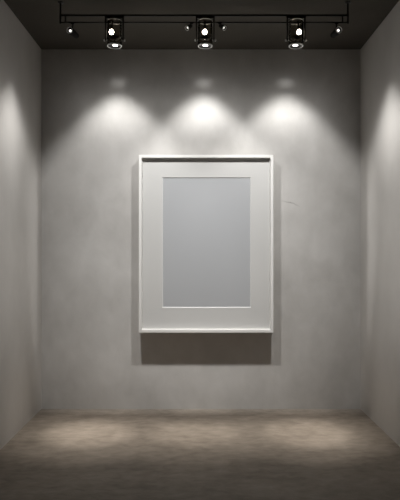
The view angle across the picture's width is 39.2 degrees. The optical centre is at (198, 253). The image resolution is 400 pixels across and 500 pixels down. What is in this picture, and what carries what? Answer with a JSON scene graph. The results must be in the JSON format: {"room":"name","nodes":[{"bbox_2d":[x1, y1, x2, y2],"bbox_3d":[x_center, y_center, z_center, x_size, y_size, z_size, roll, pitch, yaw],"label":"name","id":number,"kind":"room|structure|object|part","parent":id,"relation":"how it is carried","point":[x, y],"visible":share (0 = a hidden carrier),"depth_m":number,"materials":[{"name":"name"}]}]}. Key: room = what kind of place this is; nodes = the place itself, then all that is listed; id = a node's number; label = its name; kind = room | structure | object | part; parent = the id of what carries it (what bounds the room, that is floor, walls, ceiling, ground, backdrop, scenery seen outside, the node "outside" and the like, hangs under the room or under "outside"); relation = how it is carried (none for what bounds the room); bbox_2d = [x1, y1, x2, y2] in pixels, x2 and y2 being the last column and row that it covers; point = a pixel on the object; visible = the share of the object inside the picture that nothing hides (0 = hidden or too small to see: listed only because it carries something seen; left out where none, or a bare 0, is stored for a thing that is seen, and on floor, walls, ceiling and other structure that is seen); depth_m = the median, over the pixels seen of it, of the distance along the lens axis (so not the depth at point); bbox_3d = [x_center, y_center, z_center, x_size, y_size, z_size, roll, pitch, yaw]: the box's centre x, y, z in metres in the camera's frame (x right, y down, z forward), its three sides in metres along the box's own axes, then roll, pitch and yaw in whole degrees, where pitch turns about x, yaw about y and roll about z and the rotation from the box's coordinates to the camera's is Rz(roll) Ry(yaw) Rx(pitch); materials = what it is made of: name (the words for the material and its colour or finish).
{"room":"museum","nodes":[
{"label":"museum","id":0,"kind":"room"},
{"bbox_2d":[0,0,40,448],"bbox_3d":[-1.458,-0.220,1.900,0.120,3.200,6.200,0,0,0],"label":"wall","id":1,"kind":"structure","parent":0,"point":[20,55],"depth_m":4.36,"materials":[{"name":"paint"}]},
{"bbox_2d":[0,409,399,499],"bbox_3d":[0.022,1.440,1.900,3.079,0.120,6.440,0,0,0],"label":"floor","id":2,"kind":"structure","parent":0,"point":[59,454],"depth_m":3.81,"materials":[{"name":"concrete"}]},
{"bbox_2d":[41,50,359,408],"bbox_3d":[0.022,-0.220,5.060,3.079,3.200,0.120,0,0,0],"label":"wall","id":3,"kind":"structure","parent":0,"point":[102,110],"depth_m":5.00,"materials":[{"name":"grey paint"}]},
{"bbox_2d":[139,155,272,332],"bbox_3d":[0.066,-0.089,4.941,1.170,1.547,0.118,0,0,0],"label":"picture frame","id":4,"kind":"object","parent":3,"relation":"attached to","point":[206,221],"visible":1,"depth_m":4.93,"materials":[{"name":"white paint"}]},
{"bbox_2d":[163,178,249,306],"bbox_3d":[0.071,-0.101,4.935,0.805,1.172,0.002,0,0,0],"label":"print","id":5,"kind":"object","parent":4,"relation":"attached to","point":[206,221],"depth_m":4.93,"materials":[{"name":"grey paper"}]},
{"bbox_2d":[4,0,398,49],"bbox_3d":[0.022,-1.880,1.900,3.079,0.120,6.440,0,0,0],"label":"ceiling","id":6,"kind":"structure","parent":0,"point":[40,18],"depth_m":4.46,"materials":[{"name":"grey paint"}]},
{"bbox_2d":[57,1,350,23],"bbox_3d":[0.041,-1.742,4.060,2.120,0.157,0.044,0,0,0],"label":"track","id":7,"kind":"object","parent":6,"relation":"hanging from","point":[58,2],"visible":1,"depth_m":4.05,"materials":[{"name":"black metal"}]},
{"bbox_2d":[67,23,78,38],"bbox_3d":[-0.905,-1.619,4.056,0.048,0.098,0.121,0,0,13],"label":"spotlight","id":8,"kind":"object","parent":7,"relation":"attached to","point":[70,30],"visible":1,"depth_m":4.02,"materials":[{"name":"black metal"}]},
{"bbox_2d":[104,16,124,48],"bbox_3d":[-0.607,-1.608,4.060,0.130,0.216,0.109,0,0,39],"label":"spotlight","id":9,"kind":"object","parent":7,"relation":"hanging from","point":[113,45],"visible":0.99,"depth_m":4.05,"materials":[{"name":"black metal"}]},
{"bbox_3d":[-0.607,-1.546,4.060,0.085,0.039,0.085,0,0,0],"label":"reflector dish","id":10,"kind":"part","parent":9,"relation":"part of","materials":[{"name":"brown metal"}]},
{"bbox_2d":[185,23,192,30],"bbox_3d":[-0.069,-1.639,4.054,0.064,0.059,0.039,0,0,-38],"label":"spotlight","id":11,"kind":"object","parent":7,"relation":"attached to","point":[189,26],"visible":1,"depth_m":4.05,"materials":[{"name":"black metal"}]},
{"bbox_2d":[194,16,215,48],"bbox_3d":[0.048,-1.608,4.060,0.130,0.216,0.109,0,0,39],"label":"spotlight","id":12,"kind":"object","parent":7,"relation":"hanging from","point":[203,45],"visible":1,"depth_m":4.05,"materials":[{"name":"black metal"}]},
{"bbox_3d":[0.048,-1.546,4.060,0.085,0.039,0.085,0,0,0],"label":"reflector dish","id":13,"kind":"part","parent":12,"relation":"part of","materials":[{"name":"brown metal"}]},
{"bbox_2d":[218,23,226,30],"bbox_3d":[0.172,-1.639,4.054,0.065,0.059,0.040,0,0,38],"label":"spotlight","id":14,"kind":"object","parent":7,"relation":"attached to","point":[223,27],"visible":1,"depth_m":4.05,"materials":[{"name":"black metal"}]},
{"bbox_2d":[285,16,306,48],"bbox_3d":[0.705,-1.608,4.060,0.130,0.216,0.109,0,0,39],"label":"spotlight","id":15,"kind":"object","parent":7,"relation":"hanging from","point":[294,45],"visible":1,"depth_m":4.05,"materials":[{"name":"black metal"}]},
{"bbox_3d":[0.705,-1.546,4.060,0.085,0.039,0.085,0,0,0],"label":"reflector dish","id":16,"kind":"part","parent":15,"relation":"part of","materials":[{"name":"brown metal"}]},
{"bbox_2d":[330,23,341,37],"bbox_3d":[0.991,-1.620,4.056,0.048,0.096,0.120,0,0,-9],"label":"spotlight","id":17,"kind":"object","parent":7,"relation":"attached to","point":[338,30],"visible":1,"depth_m":4.02,"materials":[{"name":"black metal"}]},
{"bbox_3d":[1.079,-1.741,4.060,0.012,0.157,0.012,0,0,0],"label":"hanging rod","id":18,"kind":"part","parent":7,"relation":"part of","materials":[{"name":"black metal"}]},
{"bbox_2d":[360,0,399,445],"bbox_3d":[1.501,-0.220,1.900,0.120,3.200,6.200,0,0,0],"label":"wall","id":19,"kind":"structure","parent":0,"point":[380,55],"depth_m":4.42,"materials":[{"name":"paint"}]}
]}

